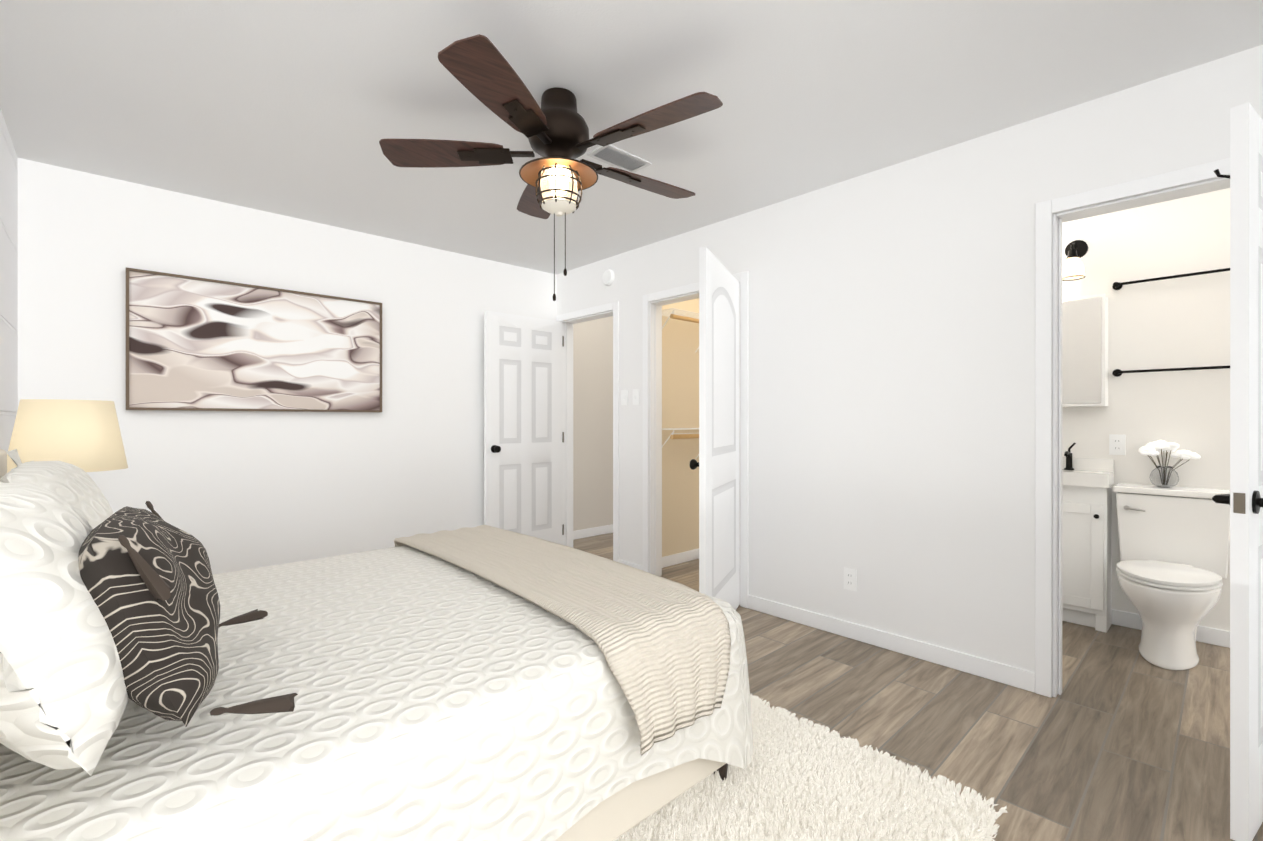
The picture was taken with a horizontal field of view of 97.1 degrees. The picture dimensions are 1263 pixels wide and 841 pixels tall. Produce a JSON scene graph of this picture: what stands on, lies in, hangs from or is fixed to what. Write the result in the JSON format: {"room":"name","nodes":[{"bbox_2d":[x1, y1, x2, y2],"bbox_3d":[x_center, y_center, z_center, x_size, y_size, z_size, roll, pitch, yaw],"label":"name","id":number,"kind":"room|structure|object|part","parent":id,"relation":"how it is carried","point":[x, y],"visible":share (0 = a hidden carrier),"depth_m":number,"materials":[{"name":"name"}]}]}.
{"room":"bedroom","nodes":[
{"label":"bedroom","id":0,"kind":"room"},
{"bbox_2d":[0,109,17,451],"bbox_3d":[-1.485,-0.065,1.015,0.120,2.467,4.660,0,0,-43],"label":"wall","id":1,"kind":"structure","parent":0,"point":[8,284],"depth_m":2.51,"materials":[{"name":"white paint"}]},
{"bbox_2d":[18,158,556,574],"bbox_3d":[-1.935,-0.066,3.867,3.360,2.467,0.120,0,0,-43],"label":"wall","id":2,"kind":"structure","parent":0,"point":[231,491],"depth_m":3.48,"materials":[{"name":"white paint"}]},
{"bbox_2d":[126,267,381,411],"bbox_3d":[-2.243,-0.440,3.464,1.330,0.765,0.043,0,0,-43],"label":"framed art","id":3,"kind":"object","parent":2,"relation":"attached to","point":[197,344],"visible":0.96,"depth_m":3.37,"materials":[{"name":"paper"}]},
{"bbox_2d":[573,316,612,530],"bbox_3d":[0.225,-0.066,6.300,2.880,2.467,0.120,0,0,-43],"label":"wall","id":4,"kind":"structure","parent":0,"point":[592,423],"depth_m":5.63,"materials":[{"name":"beige paint"}]},
{"bbox_2d":[573,524,612,539],"bbox_3d":[0.241,1.125,6.225,2.760,0.085,0.012,0,0,-43],"label":"baseboard","id":5,"kind":"structure","parent":4,"relation":"attached to","point":[590,532],"depth_m":5.61,"materials":[{"name":"white wood"}]},
{"bbox_2d":[0,0,1262,274],"bbox_3d":[0.318,-1.349,3.743,6.640,0.100,6.340,0,0,-43],"label":"ceiling","id":6,"kind":"structure","parent":0,"point":[296,108],"depth_m":2.18,"materials":[{"name":"white paint"}]},
{"bbox_2d":[379,34,722,300],"bbox_3d":[-0.256,-0.890,2.253,1.326,0.817,1.343,0,0,-43],"label":"ceiling fan","id":7,"kind":"object","parent":6,"relation":"hanging from","point":[557,176],"visible":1,"depth_m":2.16,"materials":[{"name":"brown wood"}]},
{"bbox_3d":[-0.291,-0.935,2.242,0.150,0.143,0.150,0,0,-43],"label":"glass","id":8,"kind":"part","parent":7,"relation":"part of","materials":[{"name":"white glass"}]},
{"bbox_2d":[587,145,651,172],"bbox_3d":[-0.058,-1.294,2.768,0.300,0.010,0.150,0,0,-43],"label":"ceiling vent","id":9,"kind":"object","parent":6,"relation":"in","point":[614,156],"visible":0.92,"depth_m":2.76,"materials":[{"name":"white metal"}]},
{"bbox_2d":[662,298,698,556],"bbox_3d":[0.848,-0.066,4.047,0.710,2.467,1.480,0,0,-43],"label":"wall","id":10,"kind":"structure","parent":0,"point":[680,409],"depth_m":4.58,"materials":[{"name":"beige paint"}]},
{"bbox_2d":[662,308,698,458],"bbox_3d":[0.611,-0.233,4.630,1.103,1.207,0.302,0,0,-43],"label":"shelf","id":11,"kind":"object","parent":10,"relation":"attached to","point":[681,316],"visible":0.23,"depth_m":4.26,"materials":[{"name":"white metal"}]},
{"bbox_2d":[662,548,698,567],"bbox_3d":[0.837,1.125,4.037,0.640,0.085,1.380,0,0,-43],"label":"baseboard","id":12,"kind":"structure","parent":10,"relation":"attached to","point":[678,558],"depth_m":4.56,"materials":[{"name":"white wood"}]},
{"bbox_2d":[557,45,1262,696],"bbox_3d":[0.886,-0.066,3.399,0.120,2.467,4.660,0,0,-43],"label":"wall","id":13,"kind":"structure","parent":0,"point":[891,385],"depth_m":2.77,"materials":[{"name":"white paint"}]},
{"bbox_2d":[484,311,563,544],"bbox_3d":[-0.881,0.146,4.651,0.745,2.020,0.171,0,0,-43],"label":"hall door","id":14,"kind":"structure","parent":13,"relation":"in","point":[523,425],"depth_m":4.62,"materials":[{"name":"white wood"}]},
{"bbox_2d":[556,301,618,561],"bbox_3d":[-0.333,0.119,4.702,0.152,2.098,0.826,0,0,-43],"label":"door frame","id":15,"kind":"structure","parent":13,"relation":"attached to","point":[568,426],"depth_m":4.92,"materials":[{"name":"white wood"}]},
{"bbox_2d":[602,270,614,285],"bbox_3d":[-0.189,-1.137,4.433,0.035,0.124,0.124,0,0,-43],"label":"smoke detector","id":16,"kind":"object","parent":13,"relation":"attached to","point":[608,276],"visible":1,"depth_m":4.41,"materials":[{"name":"white plastic"}]},
{"bbox_2d":[621,390,627,404],"bbox_3d":[-0.058,-0.177,4.309,0.014,0.116,0.070,0,0,-43],"label":"switch plate","id":17,"kind":"object","parent":13,"relation":"attached to","point":[624,397],"depth_m":4.31,"materials":[{"name":"white plastic"}]},
{"bbox_2d":[618,559,642,569],"bbox_3d":[-0.006,1.125,4.255,0.012,0.085,0.274,0,0,-43],"label":"baseboard","id":18,"kind":"structure","parent":13,"relation":"attached to","point":[634,565],"depth_m":4.24,"materials":[{"name":"white wood"}]},
{"bbox_2d":[643,271,748,607],"bbox_3d":[0.456,0.119,3.859,0.152,2.098,0.936,0,0,-43],"label":"trim","id":19,"kind":"structure","parent":13,"relation":"attached to","point":[742,278],"depth_m":4.11,"materials":[{"name":"white wood"}]},
{"bbox_2d":[689,247,739,609],"bbox_3d":[0.481,0.146,3.168,0.103,2.020,0.810,0,0,23],"label":"closet door","id":20,"kind":"structure","parent":13,"relation":"in","point":[718,464],"depth_m":3.03,"materials":[{"name":"white wood"}]},
{"bbox_2d":[844,567,856,591],"bbox_3d":[1.174,0.853,2.997,0.008,0.116,0.070,0,0,-43],"label":"outlet","id":21,"kind":"object","parent":13,"relation":"attached to","point":[850,578],"visible":1,"depth_m":2.99,"materials":[{"name":"white plastic"}]},
{"bbox_2d":[748,595,1034,692],"bbox_3d":[1.231,1.126,2.934,0.012,0.085,1.474,0,0,-43],"label":"baseboard","id":22,"kind":"structure","parent":13,"relation":"attached to","point":[993,670],"depth_m":2.78,"materials":[{"name":"white wood"}]},
{"bbox_2d":[1035,158,1229,697],"bbox_3d":[2.048,0.119,2.157,0.152,2.098,0.776,0,0,-43],"label":"door frame","id":23,"kind":"structure","parent":13,"relation":"attached to","point":[1044,210],"depth_m":2.36,"materials":[{"name":"white wood"}]},
{"bbox_2d":[1212,102,1262,840],"bbox_3d":[1.931,0.146,1.723,0.661,2.020,0.174,0,0,-33],"label":"bathroom door","id":24,"kind":"structure","parent":13,"relation":"in","point":[1243,499],"depth_m":1.53,"materials":[{"name":"white wood"}]},
{"bbox_2d":[573,533,1262,840],"bbox_3d":[0.318,1.218,3.743,6.640,0.100,6.340,0,0,-43],"label":"floor","id":25,"kind":"structure","parent":0,"point":[1120,738],"depth_m":2.16,"materials":[{"name":"brown wood"}]},
{"bbox_2d":[614,694,1006,840],"bbox_3d":[-0.331,1.157,1.904,1.700,0.021,2.300,0,0,-43],"label":"rug","id":26,"kind":"object","parent":25,"relation":"on","point":[801,779],"visible":0.15,"depth_m":1.65,"materials":[{"name":"white carpet"}]},
{"bbox_2d":[0,449,752,840],"bbox_3d":[-0.807,0.612,1.770,1.872,1.068,1.813,0,0,-43],"label":"bed","id":27,"kind":"object","parent":26,"relation":"on","point":[158,681],"visible":1,"depth_m":1.13,"materials":[{"name":"beige fabric"}]},
{"bbox_2d":[78,501,297,726],"bbox_3d":[-0.863,0.343,1.101,0.342,0.330,0.612,0,0,-43],"label":"accent pillow","id":28,"kind":"object","parent":27,"relation":"on","point":[149,603],"depth_m":0.89,"materials":[{"name":"brown fabric"}]},
{"bbox_2d":[394,525,730,755],"bbox_3d":[-0.414,0.674,2.138,0.554,0.311,1.813,0,0,-43],"label":"throw","id":29,"kind":"object","parent":27,"relation":"on","point":[659,647],"depth_m":1.58,"materials":[{"name":"beige fabric"}]},
{"bbox_2d":[1062,443,1113,632],"bbox_3d":[2.514,0.649,3.281,0.236,1.039,0.467,0,0,-43],"label":"bathroom vanity","id":30,"kind":"object","parent":25,"relation":"on","point":[1087,484],"visible":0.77,"depth_m":3.14,"materials":[{"name":"white wood"}]},
{"bbox_2d":[1064,443,1075,469],"bbox_3d":[2.569,0.211,3.277,0.128,0.164,0.058,0,0,-43],"label":"faucet","id":31,"kind":"object","parent":30,"relation":"on","point":[1069,462],"depth_m":3.30,"materials":[{"name":"black metal"}]},
{"bbox_2d":[1062,457,1113,487],"bbox_3d":[2.518,0.300,3.284,0.226,0.155,0.467,0,0,-43],"label":"sink","id":32,"kind":"object","parent":30,"relation":"in","point":[1076,472],"depth_m":3.18,"materials":[{"name":"white ceramic"}]},
{"bbox_2d":[1113,483,1229,669],"bbox_3d":[2.664,0.762,2.768,0.729,0.812,0.452,0,0,-43],"label":"toilet","id":33,"kind":"object","parent":25,"relation":"on","point":[1172,567],"visible":0.92,"depth_m":2.76,"materials":[{"name":"white ceramic"}]},
{"bbox_3d":[2.679,0.468,2.972,0.028,0.024,0.088,0,0,-43],"label":"lever","id":34,"kind":"part","parent":33,"relation":"part of","materials":[{"name":"silver metal"}]},
{"bbox_3d":[2.580,0.740,2.690,0.500,0.038,0.372,0,0,-43],"label":"seat","id":35,"kind":"part","parent":33,"relation":"part of","materials":[{"name":"white"}]},
{"bbox_2d":[1139,440,1200,487],"bbox_3d":[2.854,0.228,2.961,0.169,0.252,0.236,0,0,-43],"label":"flower vase","id":36,"kind":"object","parent":33,"relation":"on","point":[1165,476],"visible":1,"depth_m":2.94,"materials":[{"name":"clear glass"}]},
{"bbox_3d":[2.832,0.299,2.966,0.116,0.111,0.116,0,0,-43],"label":"glass","id":37,"kind":"part","parent":36,"relation":"part of","materials":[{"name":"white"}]},
{"bbox_3d":[2.850,0.373,2.942,0.221,0.033,0.452,0,0,-43],"label":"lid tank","id":38,"kind":"part","parent":33,"relation":"part of","materials":[{"name":"white ceramic"}]},
{"bbox_3d":[-2.270,0.866,2.308,0.490,0.605,0.510,0,0,-43],"label":"nightstand","id":39,"kind":"object","parent":25,"relation":"on","visible":0},
{"bbox_2d":[7,399,127,472],"bbox_3d":[-2.299,0.241,2.280,0.360,0.645,0.360,0,0,-43],"label":"table lamp","id":40,"kind":"object","parent":39,"relation":"on","point":[85,435],"visible":0.46,"depth_m":2.17,"materials":[{"name":"white fabric"}]},
{"bbox_2d":[1062,188,1229,630],"bbox_3d":[2.959,-0.065,3.086,0.120,2.467,1.610,0,0,-43],"label":"wall","id":41,"kind":"structure","parent":0,"point":[1181,322],"depth_m":3.05,"materials":[{"name":"white paint"}]},
{"bbox_2d":[1062,240,1087,280],"bbox_3d":[2.583,-0.947,3.261,0.190,0.250,0.120,0,0,-43],"label":"sconce","id":42,"kind":"object","parent":41,"relation":"attached to","point":[1077,248],"depth_m":3.22,"materials":[{"name":"white glass"}]},
{"bbox_3d":[2.558,-0.882,3.237,0.116,0.120,0.114,0,0,-43],"label":"vanity light fixture shade","id":43,"kind":"part","parent":42,"relation":"part of","materials":[{"name":"white glass"}]},
{"bbox_2d":[1062,294,1107,406],"bbox_3d":[2.563,-0.397,3.327,0.127,0.630,0.415,0,0,-43],"label":"mirrored medicine cabinet","id":44,"kind":"object","parent":41,"relation":"attached to","point":[1084,351],"visible":0.44,"depth_m":3.20,"materials":[{"name":"white"}]},
{"bbox_2d":[1109,434,1125,454],"bbox_3d":[2.776,0.138,3.188,0.008,0.116,0.070,0,0,-43],"label":"outlet","id":45,"kind":"object","parent":41,"relation":"attached to","point":[1117,444],"visible":1,"depth_m":3.19,"materials":[{"name":"white plastic"}]},
{"bbox_2d":[1112,609,1229,647],"bbox_3d":[2.910,1.126,3.040,0.015,0.085,1.370,0,0,-43],"label":"baseboard","id":46,"kind":"structure","parent":41,"relation":"attached to","point":[1215,636],"depth_m":2.93,"materials":[{"name":"white wood"}]},
{"bbox_2d":[1112,268,1229,376],"bbox_3d":[2.957,-0.519,2.950,0.070,0.539,0.639,0,0,-43],"label":"bars","id":47,"kind":"object","parent":41,"relation":"attached to","point":[1117,286],"visible":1,"depth_m":3.00,"materials":[{"name":"black metal"}]}
]}

